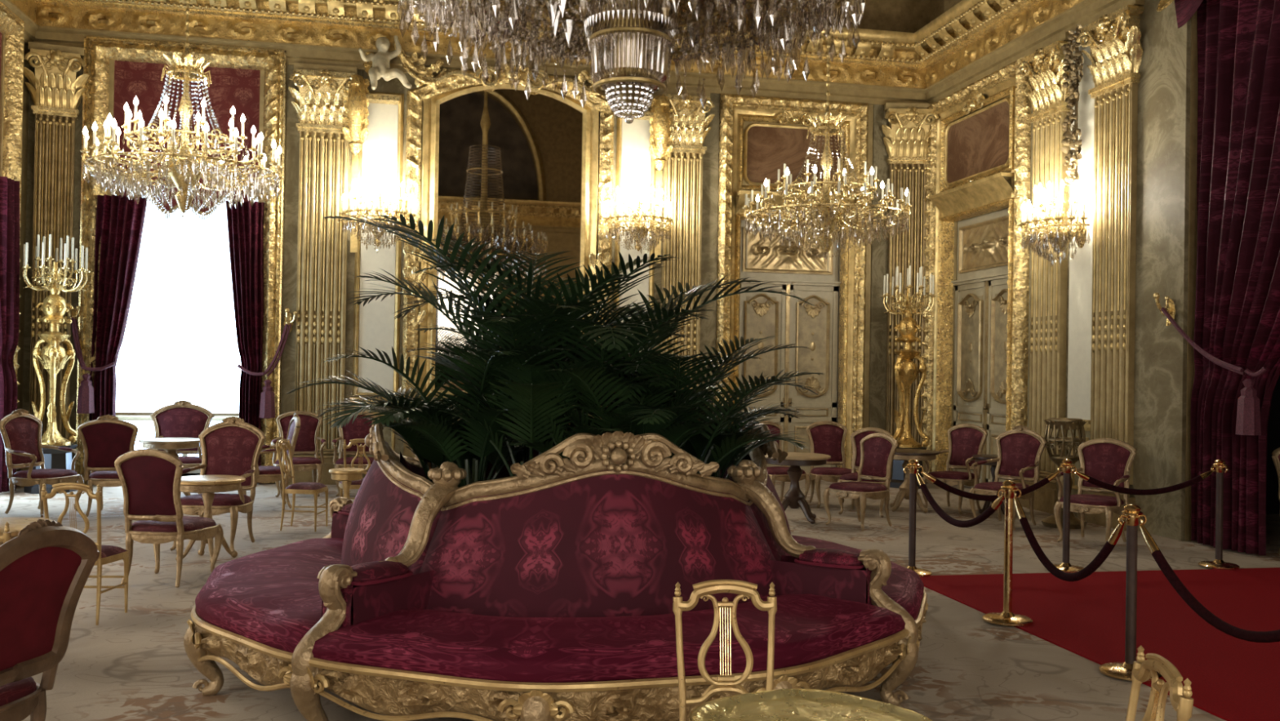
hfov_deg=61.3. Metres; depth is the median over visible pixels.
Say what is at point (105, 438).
armchair
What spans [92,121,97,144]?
candle
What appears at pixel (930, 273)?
candle
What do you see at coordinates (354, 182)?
candle
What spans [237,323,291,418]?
cord
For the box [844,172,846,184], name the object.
candle
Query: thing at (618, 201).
candle
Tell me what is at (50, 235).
candle
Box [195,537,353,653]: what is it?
seat cushion
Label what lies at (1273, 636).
rope
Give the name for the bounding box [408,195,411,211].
candle
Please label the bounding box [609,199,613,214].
candle
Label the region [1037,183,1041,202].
candle
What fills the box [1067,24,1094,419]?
panel
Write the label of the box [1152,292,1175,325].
curtain hook
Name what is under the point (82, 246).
candle
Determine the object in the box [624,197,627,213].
candle
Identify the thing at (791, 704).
pedestal table
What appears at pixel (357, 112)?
corbel
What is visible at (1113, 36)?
pilaster
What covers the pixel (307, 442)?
armchair
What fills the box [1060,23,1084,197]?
festoon
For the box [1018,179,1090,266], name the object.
sconce
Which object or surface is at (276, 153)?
candle
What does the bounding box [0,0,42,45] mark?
trim
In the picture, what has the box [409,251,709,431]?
potted palm
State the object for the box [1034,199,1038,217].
candle
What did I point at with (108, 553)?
chair
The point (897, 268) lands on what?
candle
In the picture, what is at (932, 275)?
candle
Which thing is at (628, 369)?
potted palm
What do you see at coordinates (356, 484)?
chair
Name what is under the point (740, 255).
door
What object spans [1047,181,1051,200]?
candle
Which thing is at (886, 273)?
candle
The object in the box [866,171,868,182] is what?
candle
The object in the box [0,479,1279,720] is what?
floor
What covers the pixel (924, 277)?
candle
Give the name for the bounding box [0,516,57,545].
pedestal table
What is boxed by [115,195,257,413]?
roller blind
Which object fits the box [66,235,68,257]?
candle
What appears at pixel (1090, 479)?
rope
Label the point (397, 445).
baseboard
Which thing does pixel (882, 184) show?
candle
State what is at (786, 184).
candle
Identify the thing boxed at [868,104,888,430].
trim
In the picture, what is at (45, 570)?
armchair
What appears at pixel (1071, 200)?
candle
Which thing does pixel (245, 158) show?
candle
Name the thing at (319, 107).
pilaster
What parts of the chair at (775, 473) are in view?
frame, leg, backrest, leg, seat, seat rail, leg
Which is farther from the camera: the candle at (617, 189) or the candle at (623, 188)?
the candle at (617, 189)
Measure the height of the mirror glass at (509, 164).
4.500 m
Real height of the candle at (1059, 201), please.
0.246 m
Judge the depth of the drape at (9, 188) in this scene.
13.54 m
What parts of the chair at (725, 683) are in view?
post, rail, rail, post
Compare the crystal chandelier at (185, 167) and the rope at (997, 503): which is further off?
the crystal chandelier at (185, 167)
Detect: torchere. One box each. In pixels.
[19,234,90,493]
[880,265,936,488]
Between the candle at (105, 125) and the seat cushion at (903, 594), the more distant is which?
the candle at (105, 125)
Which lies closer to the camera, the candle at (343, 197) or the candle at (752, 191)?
the candle at (752, 191)
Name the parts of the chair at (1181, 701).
post, rail, post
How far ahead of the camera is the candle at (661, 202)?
15.71 m
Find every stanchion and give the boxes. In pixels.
[902,459,932,576]
[982,480,1032,626]
[1053,458,1084,573]
[1098,504,1162,681]
[1198,458,1239,568]
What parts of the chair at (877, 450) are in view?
leg, seat rail, seat, leg, leg, backrest, frame, leg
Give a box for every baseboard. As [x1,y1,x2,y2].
[349,396,715,478]
[1065,419,1090,517]
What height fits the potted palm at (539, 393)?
0.915 m
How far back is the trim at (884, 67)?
15.46 m
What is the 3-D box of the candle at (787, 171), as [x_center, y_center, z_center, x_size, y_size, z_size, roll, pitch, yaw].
[1.767,-2.195,12.960,0.052,0.250,0.052,1,0,-11]
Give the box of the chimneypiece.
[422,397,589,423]
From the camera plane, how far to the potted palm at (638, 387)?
6.24 m
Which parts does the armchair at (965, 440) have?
leg, arm, leg, seat, seat rail, leg, backrest, frame, arm, leg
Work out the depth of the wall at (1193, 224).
11.30 m
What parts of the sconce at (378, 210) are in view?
arm, arm, arm, arm, arm, arm, arm, arm, arm, arm, arm, arm, arm, arm, arm, arm, arm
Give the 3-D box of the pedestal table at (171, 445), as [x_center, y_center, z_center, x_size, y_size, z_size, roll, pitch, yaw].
[-5.665,1.332,13.042,0.720,0.760,0.720,1,-1,-34]
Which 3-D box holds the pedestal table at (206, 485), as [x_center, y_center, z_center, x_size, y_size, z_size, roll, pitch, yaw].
[-3.721,1.363,9.298,0.600,0.700,0.600,1,-1,-34]
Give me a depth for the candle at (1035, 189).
13.09 m
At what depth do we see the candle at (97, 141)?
12.07 m
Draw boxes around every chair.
[0,521,11,543]
[40,482,128,625]
[114,448,223,587]
[275,438,328,531]
[338,438,370,498]
[672,579,777,720]
[760,420,810,501]
[805,420,857,507]
[822,432,897,530]
[837,426,893,517]
[1125,644,1193,720]
[1271,447,1279,554]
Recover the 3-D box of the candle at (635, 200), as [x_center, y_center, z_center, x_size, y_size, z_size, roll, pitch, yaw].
[-0.067,-2.232,15.594,0.050,0.246,0.050,1,0,-11]
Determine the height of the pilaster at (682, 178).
5.930 m
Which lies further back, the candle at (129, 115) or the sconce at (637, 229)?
the sconce at (637, 229)
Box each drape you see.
[0,176,19,492]
[88,194,147,474]
[226,200,266,466]
[1190,0,1279,555]
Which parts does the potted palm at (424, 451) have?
stem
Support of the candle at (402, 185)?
on the sconce at (378, 210)
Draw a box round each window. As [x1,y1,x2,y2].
[0,1,24,471]
[75,35,286,484]
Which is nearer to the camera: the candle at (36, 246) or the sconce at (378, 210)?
the candle at (36, 246)
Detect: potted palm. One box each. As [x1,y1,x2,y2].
[287,340,644,487]
[313,346,553,425]
[324,210,683,475]
[352,404,473,482]
[378,394,541,486]
[393,253,816,419]
[404,351,646,476]
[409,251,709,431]
[506,391,675,461]
[542,354,746,433]
[559,368,823,473]
[565,400,740,458]
[573,335,819,433]
[593,318,808,408]
[666,393,796,479]
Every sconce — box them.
[340,177,415,249]
[604,184,673,253]
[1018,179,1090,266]
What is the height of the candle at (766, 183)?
0.250 m
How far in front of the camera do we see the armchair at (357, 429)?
14.38 m
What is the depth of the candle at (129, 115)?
11.29 m
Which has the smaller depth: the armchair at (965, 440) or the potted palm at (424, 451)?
the potted palm at (424, 451)
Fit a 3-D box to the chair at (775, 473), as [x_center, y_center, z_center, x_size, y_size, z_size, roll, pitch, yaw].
[1.753,1.310,13.735,0.613,1.054,0.683,1,0,-26]
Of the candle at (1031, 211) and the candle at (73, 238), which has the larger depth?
the candle at (73, 238)
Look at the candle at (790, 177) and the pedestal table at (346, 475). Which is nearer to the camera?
the pedestal table at (346, 475)
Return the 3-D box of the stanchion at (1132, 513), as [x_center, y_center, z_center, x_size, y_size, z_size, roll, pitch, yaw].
[2.801,1.300,6.156,0.330,0.960,0.330,1,0,-11]
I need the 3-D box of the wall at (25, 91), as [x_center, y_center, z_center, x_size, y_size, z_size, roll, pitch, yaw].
[-6.727,-1.840,5.557,0.400,6.950,18.500,1,0,-11]
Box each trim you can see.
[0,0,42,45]
[22,56,83,458]
[33,0,927,105]
[280,64,361,457]
[653,89,719,400]
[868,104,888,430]
[913,0,1124,103]
[1026,57,1071,477]
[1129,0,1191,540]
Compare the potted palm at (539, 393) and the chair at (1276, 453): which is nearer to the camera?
the potted palm at (539, 393)
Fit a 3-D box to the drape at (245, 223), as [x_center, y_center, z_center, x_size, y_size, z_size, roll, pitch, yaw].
[-5.529,-0.261,15.070,0.559,3.920,0.255,1,0,-11]
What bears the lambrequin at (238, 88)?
attached to the window at (180, 342)
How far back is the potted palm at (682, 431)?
5.75 m
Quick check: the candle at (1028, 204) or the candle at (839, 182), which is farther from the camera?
the candle at (1028, 204)
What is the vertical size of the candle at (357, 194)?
0.246 m
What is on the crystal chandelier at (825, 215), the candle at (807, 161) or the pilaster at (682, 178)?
the candle at (807, 161)
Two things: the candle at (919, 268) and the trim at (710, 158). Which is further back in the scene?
the trim at (710, 158)
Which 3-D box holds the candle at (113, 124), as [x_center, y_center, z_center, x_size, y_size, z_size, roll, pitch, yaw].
[-5.410,-2.365,11.111,0.052,0.250,0.052,1,0,-11]
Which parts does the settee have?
leg, leg, arm panel, arm panel, backrest, rail, leg, rail, backrest, rail, backrest, leg, arm panel, leg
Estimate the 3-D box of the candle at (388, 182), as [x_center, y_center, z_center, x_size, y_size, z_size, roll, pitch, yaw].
[-3.505,-2.421,15.071,0.050,0.246,0.050,1,0,-11]
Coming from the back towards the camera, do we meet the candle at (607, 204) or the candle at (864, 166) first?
the candle at (607, 204)
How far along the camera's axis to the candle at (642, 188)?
15.73 m
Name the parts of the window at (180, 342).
pane, sash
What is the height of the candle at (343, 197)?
0.246 m
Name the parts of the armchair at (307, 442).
arm, leg, seat rail, seat, backrest, frame, leg, leg, arm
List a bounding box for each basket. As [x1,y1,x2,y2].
[583,0,677,94]
[1043,417,1087,459]
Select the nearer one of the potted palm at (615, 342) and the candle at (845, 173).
the potted palm at (615, 342)
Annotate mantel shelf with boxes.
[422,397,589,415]
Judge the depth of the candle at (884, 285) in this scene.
16.33 m
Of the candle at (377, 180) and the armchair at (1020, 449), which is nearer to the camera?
the armchair at (1020, 449)
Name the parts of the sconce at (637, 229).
arm, arm, arm, arm, arm, arm, arm, arm, arm, arm, arm, arm, arm, arm, arm, arm, arm, arm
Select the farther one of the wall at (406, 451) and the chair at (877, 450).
the wall at (406, 451)
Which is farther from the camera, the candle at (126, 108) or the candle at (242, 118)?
the candle at (242, 118)
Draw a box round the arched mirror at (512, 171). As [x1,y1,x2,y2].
[401,61,613,398]
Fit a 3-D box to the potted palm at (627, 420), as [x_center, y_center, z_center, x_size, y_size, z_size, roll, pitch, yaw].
[-0.155,0.412,6.127,1.237,0.929,1.351,1,-1,-26]
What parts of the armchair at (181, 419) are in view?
backrest, seat, seat rail, arm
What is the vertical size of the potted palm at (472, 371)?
1.010 m
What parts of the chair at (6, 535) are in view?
rail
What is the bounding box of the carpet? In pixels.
[919,567,1279,720]
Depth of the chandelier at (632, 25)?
7.07 m
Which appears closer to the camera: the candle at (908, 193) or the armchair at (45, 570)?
the armchair at (45, 570)
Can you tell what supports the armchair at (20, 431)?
on the floor
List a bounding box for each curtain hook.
[66,302,79,328]
[283,307,296,333]
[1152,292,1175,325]
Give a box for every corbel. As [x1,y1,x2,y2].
[342,74,369,252]
[648,94,673,263]
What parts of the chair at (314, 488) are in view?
post, leg, rail, rail, post, leg, seat, seat rail, leg, leg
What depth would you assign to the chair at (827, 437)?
14.00 m
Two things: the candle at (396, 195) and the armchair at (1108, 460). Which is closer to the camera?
the armchair at (1108, 460)
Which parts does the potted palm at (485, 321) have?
stem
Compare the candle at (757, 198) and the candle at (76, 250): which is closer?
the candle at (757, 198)
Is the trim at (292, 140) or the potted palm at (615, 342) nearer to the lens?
the potted palm at (615, 342)
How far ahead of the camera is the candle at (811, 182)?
12.57 m
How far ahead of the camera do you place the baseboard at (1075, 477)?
13.07 m
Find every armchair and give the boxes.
[0,408,84,517]
[0,519,99,720]
[77,414,138,516]
[150,400,213,471]
[169,416,266,551]
[237,411,300,508]
[271,410,326,497]
[331,410,379,496]
[921,423,987,514]
[968,425,1046,530]
[1053,438,1137,542]
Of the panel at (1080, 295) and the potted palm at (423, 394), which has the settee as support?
the potted palm at (423, 394)
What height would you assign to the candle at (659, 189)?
0.246 m
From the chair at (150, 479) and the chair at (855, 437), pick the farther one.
the chair at (855, 437)
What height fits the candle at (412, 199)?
0.246 m
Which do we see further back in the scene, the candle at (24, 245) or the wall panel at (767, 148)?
the wall panel at (767, 148)
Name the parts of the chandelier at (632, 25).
arm, arm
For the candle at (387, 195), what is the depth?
14.90 m
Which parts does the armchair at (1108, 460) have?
leg, arm, leg, seat rail, seat, backrest, frame, leg, arm, leg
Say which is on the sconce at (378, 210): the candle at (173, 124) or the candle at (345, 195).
the candle at (345, 195)
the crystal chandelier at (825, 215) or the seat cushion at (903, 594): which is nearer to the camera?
the seat cushion at (903, 594)
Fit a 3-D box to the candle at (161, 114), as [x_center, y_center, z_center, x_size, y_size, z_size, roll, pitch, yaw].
[-4.991,-2.497,11.259,0.052,0.250,0.052,1,0,-11]
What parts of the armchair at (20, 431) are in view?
leg, arm, frame, backrest, leg, seat rail, seat, arm, leg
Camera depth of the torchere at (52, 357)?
13.87 m
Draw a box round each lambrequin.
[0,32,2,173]
[107,60,262,220]
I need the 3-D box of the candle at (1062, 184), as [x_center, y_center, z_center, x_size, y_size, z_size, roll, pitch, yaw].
[4.969,-2.004,12.711,0.050,0.246,0.050,1,0,-11]
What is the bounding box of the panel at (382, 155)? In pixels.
[352,70,417,397]
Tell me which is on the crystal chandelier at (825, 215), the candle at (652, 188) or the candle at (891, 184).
the candle at (891, 184)
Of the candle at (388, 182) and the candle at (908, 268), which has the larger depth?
the candle at (908, 268)
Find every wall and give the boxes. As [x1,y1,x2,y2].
[0,33,29,485]
[84,0,929,484]
[929,0,1197,540]
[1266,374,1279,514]
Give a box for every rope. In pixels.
[915,472,1004,527]
[921,471,1059,501]
[1013,497,1124,581]
[1075,470,1212,495]
[1139,524,1279,642]
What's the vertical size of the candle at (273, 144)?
0.250 m
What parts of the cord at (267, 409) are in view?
cord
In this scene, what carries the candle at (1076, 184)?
on the sconce at (1060, 236)
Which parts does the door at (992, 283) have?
moulding, panel, reveal moulding, architrave, overdoor frame, transom moulding, moulding, panel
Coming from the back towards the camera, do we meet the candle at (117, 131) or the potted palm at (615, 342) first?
the candle at (117, 131)
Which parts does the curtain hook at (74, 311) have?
hook arm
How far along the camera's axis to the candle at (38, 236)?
13.82 m
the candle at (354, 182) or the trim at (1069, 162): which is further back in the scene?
the candle at (354, 182)
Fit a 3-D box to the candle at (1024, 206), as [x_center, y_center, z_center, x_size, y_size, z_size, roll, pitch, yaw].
[4.644,-1.796,13.055,0.050,0.246,0.050,1,0,-11]
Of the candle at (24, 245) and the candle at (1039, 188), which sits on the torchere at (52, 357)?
the candle at (24, 245)
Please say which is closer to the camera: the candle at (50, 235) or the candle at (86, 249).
the candle at (50, 235)
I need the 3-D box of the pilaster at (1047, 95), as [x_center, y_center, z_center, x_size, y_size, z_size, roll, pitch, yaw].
[5.100,-1.076,13.677,0.320,5.930,0.983,1,0,-11]
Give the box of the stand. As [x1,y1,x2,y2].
[1041,417,1087,528]
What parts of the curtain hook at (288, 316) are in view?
hook arm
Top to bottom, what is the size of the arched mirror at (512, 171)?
5.074 m
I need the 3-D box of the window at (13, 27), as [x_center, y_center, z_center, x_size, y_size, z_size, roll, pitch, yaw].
[-8.029,-1.389,12.739,0.571,6.120,2.720,1,0,-11]
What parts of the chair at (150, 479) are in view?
leg, frame, leg, seat rail, seat, leg, leg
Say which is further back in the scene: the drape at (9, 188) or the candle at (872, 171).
the drape at (9, 188)
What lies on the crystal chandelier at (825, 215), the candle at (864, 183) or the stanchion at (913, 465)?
the candle at (864, 183)
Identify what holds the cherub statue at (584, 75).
on the corbel at (661, 122)
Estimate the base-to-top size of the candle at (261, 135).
0.250 m
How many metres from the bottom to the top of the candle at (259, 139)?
0.250 m
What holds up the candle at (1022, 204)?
on the sconce at (1060, 236)
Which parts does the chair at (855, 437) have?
leg, leg, seat, seat rail, backrest, frame, leg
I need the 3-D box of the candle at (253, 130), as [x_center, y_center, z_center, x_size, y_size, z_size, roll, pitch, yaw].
[-4.282,-2.480,11.960,0.052,0.250,0.052,1,0,-11]
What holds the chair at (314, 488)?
on the floor
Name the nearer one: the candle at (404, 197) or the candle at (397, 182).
the candle at (404, 197)
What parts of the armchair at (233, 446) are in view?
leg, arm, seat, seat rail, backrest, frame, leg, arm, leg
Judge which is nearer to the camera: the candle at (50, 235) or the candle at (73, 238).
the candle at (50, 235)
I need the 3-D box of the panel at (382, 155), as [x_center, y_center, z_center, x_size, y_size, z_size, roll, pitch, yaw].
[-3.763,-1.811,15.536,1.130,4.715,0.075,1,0,-11]
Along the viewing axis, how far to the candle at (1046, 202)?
12.67 m
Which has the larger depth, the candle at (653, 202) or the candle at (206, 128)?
the candle at (653, 202)
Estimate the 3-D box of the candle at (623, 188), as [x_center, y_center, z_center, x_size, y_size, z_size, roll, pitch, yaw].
[-0.240,-2.443,15.814,0.050,0.246,0.050,1,0,-11]
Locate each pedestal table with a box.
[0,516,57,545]
[138,437,199,496]
[175,475,245,562]
[328,467,364,499]
[688,688,932,720]
[764,452,831,524]
[889,448,939,512]
[972,453,1004,514]
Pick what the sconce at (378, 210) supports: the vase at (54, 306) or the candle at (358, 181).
the candle at (358, 181)
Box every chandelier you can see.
[80,0,284,224]
[396,0,866,124]
[742,0,911,264]
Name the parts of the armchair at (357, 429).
arm, leg, seat rail, seat, backrest, frame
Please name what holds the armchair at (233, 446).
on the floor
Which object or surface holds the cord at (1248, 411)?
hanging from the curtain hook at (1170, 306)
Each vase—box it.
[35,262,73,331]
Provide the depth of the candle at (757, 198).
14.11 m
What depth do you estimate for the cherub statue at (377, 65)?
15.34 m
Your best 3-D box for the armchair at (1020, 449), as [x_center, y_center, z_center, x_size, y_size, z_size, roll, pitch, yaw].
[4.143,1.300,12.203,0.686,1.128,0.680,1,-1,-41]
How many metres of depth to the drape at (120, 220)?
14.72 m
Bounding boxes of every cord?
[71,316,115,413]
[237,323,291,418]
[1160,306,1266,435]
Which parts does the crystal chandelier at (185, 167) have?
arm, arm, arm, arm, arm, arm, arm, arm, arm, arm, arm, arm, arm, arm, arm, arm, arm, arm, arm, arm, arm, stem, crown, chain, arm, arm, arm, arm, arm, arm, arm, arm, arm, arm, arm, arm, arm, arm, arm, arm, arm, arm, arm, arm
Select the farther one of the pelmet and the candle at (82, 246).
the candle at (82, 246)
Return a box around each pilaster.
[20,41,88,487]
[288,62,357,484]
[658,87,715,388]
[881,102,939,482]
[1016,31,1072,514]
[1075,0,1144,530]
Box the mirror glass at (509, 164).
[435,88,582,391]
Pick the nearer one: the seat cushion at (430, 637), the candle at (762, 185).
the seat cushion at (430, 637)
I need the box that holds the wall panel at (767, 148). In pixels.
[743,123,843,189]
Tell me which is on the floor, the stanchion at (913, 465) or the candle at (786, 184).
the stanchion at (913, 465)
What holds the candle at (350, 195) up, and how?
on the sconce at (378, 210)
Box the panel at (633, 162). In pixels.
[604,89,657,365]
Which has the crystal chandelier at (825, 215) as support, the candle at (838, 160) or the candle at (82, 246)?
the candle at (838, 160)
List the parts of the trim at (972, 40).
crown moulding, bed moulding, bead moulding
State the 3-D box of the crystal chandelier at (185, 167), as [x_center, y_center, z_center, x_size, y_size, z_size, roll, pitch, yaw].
[-5.032,-5.197,12.076,2.074,7.380,2.074,1,-1,28]
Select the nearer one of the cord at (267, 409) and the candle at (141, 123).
the candle at (141, 123)
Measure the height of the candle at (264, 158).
0.250 m
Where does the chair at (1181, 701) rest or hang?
on the floor
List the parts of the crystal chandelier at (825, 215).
arm, arm, arm, arm, arm, arm, arm, arm, arm, arm, arm, arm, arm, arm, arm, arm, arm, arm, arm, arm, stem, crown, chain, arm, arm, arm, arm, arm, arm, arm, arm, arm, arm, arm, arm, arm, arm, arm, arm, arm, arm, arm, arm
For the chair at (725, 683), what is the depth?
3.83 m
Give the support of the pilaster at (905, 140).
on the floor
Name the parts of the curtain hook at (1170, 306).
hook arm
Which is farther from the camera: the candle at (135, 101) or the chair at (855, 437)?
the chair at (855, 437)
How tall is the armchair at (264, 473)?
1.128 m
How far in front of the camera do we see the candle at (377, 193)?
14.86 m
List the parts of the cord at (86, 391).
cord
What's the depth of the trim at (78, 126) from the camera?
14.66 m
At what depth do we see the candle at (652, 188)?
15.79 m
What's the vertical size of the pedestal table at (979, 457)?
0.720 m
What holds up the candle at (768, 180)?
on the crystal chandelier at (825, 215)
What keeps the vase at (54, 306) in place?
on the torchere at (52, 357)
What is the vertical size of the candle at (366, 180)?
0.246 m
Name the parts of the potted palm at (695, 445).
stem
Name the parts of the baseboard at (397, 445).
chair rail, dado panel, dado moulding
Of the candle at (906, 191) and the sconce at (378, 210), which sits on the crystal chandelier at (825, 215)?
the candle at (906, 191)
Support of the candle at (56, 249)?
on the torchere at (52, 357)
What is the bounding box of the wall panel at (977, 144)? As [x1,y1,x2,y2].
[944,97,1009,186]
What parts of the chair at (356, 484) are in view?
leg, post, seat rail, seat, rail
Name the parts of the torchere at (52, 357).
arm, arm, arm, arm, arm, arm, arm, arm, arm, arm, arm, arm, arm, arm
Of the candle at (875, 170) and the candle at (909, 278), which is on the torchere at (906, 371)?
the candle at (909, 278)
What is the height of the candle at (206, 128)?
0.250 m
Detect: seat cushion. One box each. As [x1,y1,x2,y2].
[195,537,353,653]
[311,593,905,682]
[791,534,924,620]
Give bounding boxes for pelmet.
[1156,0,1203,28]
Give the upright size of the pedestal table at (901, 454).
0.740 m
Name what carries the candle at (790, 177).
on the crystal chandelier at (825, 215)
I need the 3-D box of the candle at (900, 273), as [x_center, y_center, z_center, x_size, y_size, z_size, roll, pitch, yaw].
[3.832,-1.137,15.897,0.026,0.306,0.026,1,0,-1]
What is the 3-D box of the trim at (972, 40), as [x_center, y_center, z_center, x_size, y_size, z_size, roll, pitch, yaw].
[6.170,-4.583,8.125,0.500,1.030,18.500,1,0,-11]
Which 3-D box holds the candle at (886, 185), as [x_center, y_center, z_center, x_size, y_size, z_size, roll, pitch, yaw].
[2.901,-1.992,12.697,0.028,0.156,0.028,1,-1,-34]
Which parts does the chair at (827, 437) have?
leg, leg, seat rail, frame, backrest, seat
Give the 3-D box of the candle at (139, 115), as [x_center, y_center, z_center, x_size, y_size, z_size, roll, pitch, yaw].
[-5.655,-2.700,12.202,0.052,0.250,0.052,1,0,-11]
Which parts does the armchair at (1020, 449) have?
leg, arm, leg, seat, seat rail, leg, backrest, frame, arm, leg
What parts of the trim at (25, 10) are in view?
bead moulding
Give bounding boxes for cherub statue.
[358,35,446,104]
[577,69,662,119]
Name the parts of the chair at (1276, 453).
frame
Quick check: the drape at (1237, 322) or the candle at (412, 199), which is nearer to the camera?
the drape at (1237, 322)
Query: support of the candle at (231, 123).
on the crystal chandelier at (185, 167)
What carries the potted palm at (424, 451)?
on the settee
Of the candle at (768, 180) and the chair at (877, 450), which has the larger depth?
the candle at (768, 180)
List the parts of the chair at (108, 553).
post, rail, leg, post, seat rail, seat, leg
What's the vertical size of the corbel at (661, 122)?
2.512 m
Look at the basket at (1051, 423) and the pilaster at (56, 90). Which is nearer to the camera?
the basket at (1051, 423)
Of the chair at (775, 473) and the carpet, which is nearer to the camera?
the carpet
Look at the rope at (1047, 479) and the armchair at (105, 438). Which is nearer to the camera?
the rope at (1047, 479)
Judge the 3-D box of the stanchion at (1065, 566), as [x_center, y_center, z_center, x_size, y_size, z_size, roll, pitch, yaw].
[3.719,1.341,9.416,0.330,0.960,0.330,1,0,-11]
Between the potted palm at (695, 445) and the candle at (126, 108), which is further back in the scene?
the candle at (126, 108)
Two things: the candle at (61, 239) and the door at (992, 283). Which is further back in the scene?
the door at (992, 283)
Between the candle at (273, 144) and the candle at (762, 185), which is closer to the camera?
the candle at (273, 144)
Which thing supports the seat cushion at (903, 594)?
on the settee
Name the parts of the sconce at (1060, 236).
arm, arm, arm, arm, arm, arm, arm, arm, arm, arm, arm, arm, arm, arm, arm, arm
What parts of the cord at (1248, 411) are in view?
cord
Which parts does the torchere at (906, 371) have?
arm, arm, arm, arm, arm, arm, arm, arm, arm, arm, arm, arm, arm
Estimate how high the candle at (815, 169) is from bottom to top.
0.250 m
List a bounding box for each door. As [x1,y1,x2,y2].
[715,93,868,475]
[920,55,1031,487]
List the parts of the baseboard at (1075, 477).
chair rail, dado panel, dado moulding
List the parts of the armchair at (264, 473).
seat rail, seat, arm, arm, leg, leg, backrest, frame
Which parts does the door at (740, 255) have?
moulding, panel, transom moulding, architrave, overdoor frame, panel, moulding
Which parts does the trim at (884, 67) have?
bead moulding, bed moulding, crown moulding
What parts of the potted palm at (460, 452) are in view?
stem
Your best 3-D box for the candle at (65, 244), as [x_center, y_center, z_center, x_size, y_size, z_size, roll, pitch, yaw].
[-7.292,-1.333,13.706,0.026,0.306,0.026,1,0,-6]
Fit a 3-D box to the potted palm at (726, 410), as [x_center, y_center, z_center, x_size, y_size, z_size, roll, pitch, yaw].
[0.294,0.458,6.186,1.730,0.854,1.788,1,0,-11]
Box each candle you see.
[22,244,26,266]
[25,242,28,264]
[35,245,36,267]
[36,234,39,257]
[41,241,44,264]
[48,234,51,256]
[55,248,57,262]
[59,237,62,259]
[63,243,66,266]
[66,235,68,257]
[71,237,74,259]
[75,248,77,270]
[80,245,84,267]
[82,125,88,148]
[84,247,88,269]
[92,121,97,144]
[94,137,99,158]
[103,120,107,141]
[106,113,111,135]
[111,119,116,141]
[115,127,120,147]
[124,102,128,124]
[126,109,132,132]
[133,96,138,118]
[137,111,142,129]
[138,117,144,140]
[158,109,164,131]
[163,94,168,116]
[166,117,171,137]
[171,119,176,142]
[195,112,200,134]
[200,98,206,119]
[204,123,208,145]
[228,118,233,140]
[230,106,235,127]
[233,128,238,149]
[240,114,244,134]
[243,155,248,173]
[251,125,256,146]
[256,133,262,155]
[260,132,263,152]
[262,154,266,173]
[271,139,275,160]
[275,150,278,170]
[277,145,281,165]
[342,194,345,210]
[344,192,347,208]
[348,191,352,208]
[352,179,355,195]
[355,191,359,207]
[356,177,360,193]
[364,191,368,207]
[365,177,368,192]
[375,191,378,207]
[376,177,379,192]
[385,191,389,208]
[386,177,391,195]
[395,179,399,195]
[395,193,398,208]
[400,181,404,197]
[402,193,406,210]
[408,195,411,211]
[411,197,414,213]
[605,200,609,216]
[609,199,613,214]
[616,186,619,201]
[616,198,619,213]
[622,186,625,200]
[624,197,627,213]
[631,184,634,200]
[633,197,636,213]
[641,185,644,200]
[643,198,646,213]
[651,185,654,201]
[652,199,655,213]
[657,186,660,202]
[659,200,662,215]
[660,188,662,199]
[665,200,668,216]
[668,202,671,217]
[745,193,747,205]
[751,189,753,201]
[755,194,759,212]
[760,183,763,195]
[764,177,768,198]
[767,178,769,191]
[783,163,786,175]
[785,167,789,186]
[785,182,787,195]
[789,173,791,184]
[806,159,808,171]
[810,181,813,193]
[813,164,817,184]
[837,158,839,170]
[837,181,840,193]
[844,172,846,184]
[863,160,866,173]
[863,182,866,194]
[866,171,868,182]
[870,166,874,186]
[874,166,876,177]
[880,181,884,199]
[883,275,885,293]
[885,184,888,196]
[886,273,888,293]
[887,178,889,190]
[890,183,893,195]
[892,276,893,294]
[896,266,898,284]
[899,272,901,292]
[900,187,902,199]
[904,189,908,204]
[906,191,909,203]
[906,267,908,286]
[908,265,911,284]
[916,272,918,292]
[919,267,920,286]
[920,266,922,284]
[923,275,925,294]
[929,273,931,293]
[932,275,933,293]
[1021,204,1022,222]
[1022,202,1026,221]
[1026,200,1031,219]
[1029,206,1032,225]
[1033,185,1037,202]
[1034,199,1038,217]
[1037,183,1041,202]
[1042,188,1046,207]
[1044,196,1048,216]
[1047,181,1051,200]
[1056,195,1061,216]
[1060,179,1064,199]
[1069,195,1073,215]
[1073,179,1078,199]
[1081,195,1085,215]
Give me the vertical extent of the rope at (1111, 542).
0.453 m
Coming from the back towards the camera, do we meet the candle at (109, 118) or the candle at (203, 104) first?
the candle at (203, 104)
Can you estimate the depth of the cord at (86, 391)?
14.48 m
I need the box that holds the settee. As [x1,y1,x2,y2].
[183,417,928,720]
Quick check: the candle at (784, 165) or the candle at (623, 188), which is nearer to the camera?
the candle at (784, 165)

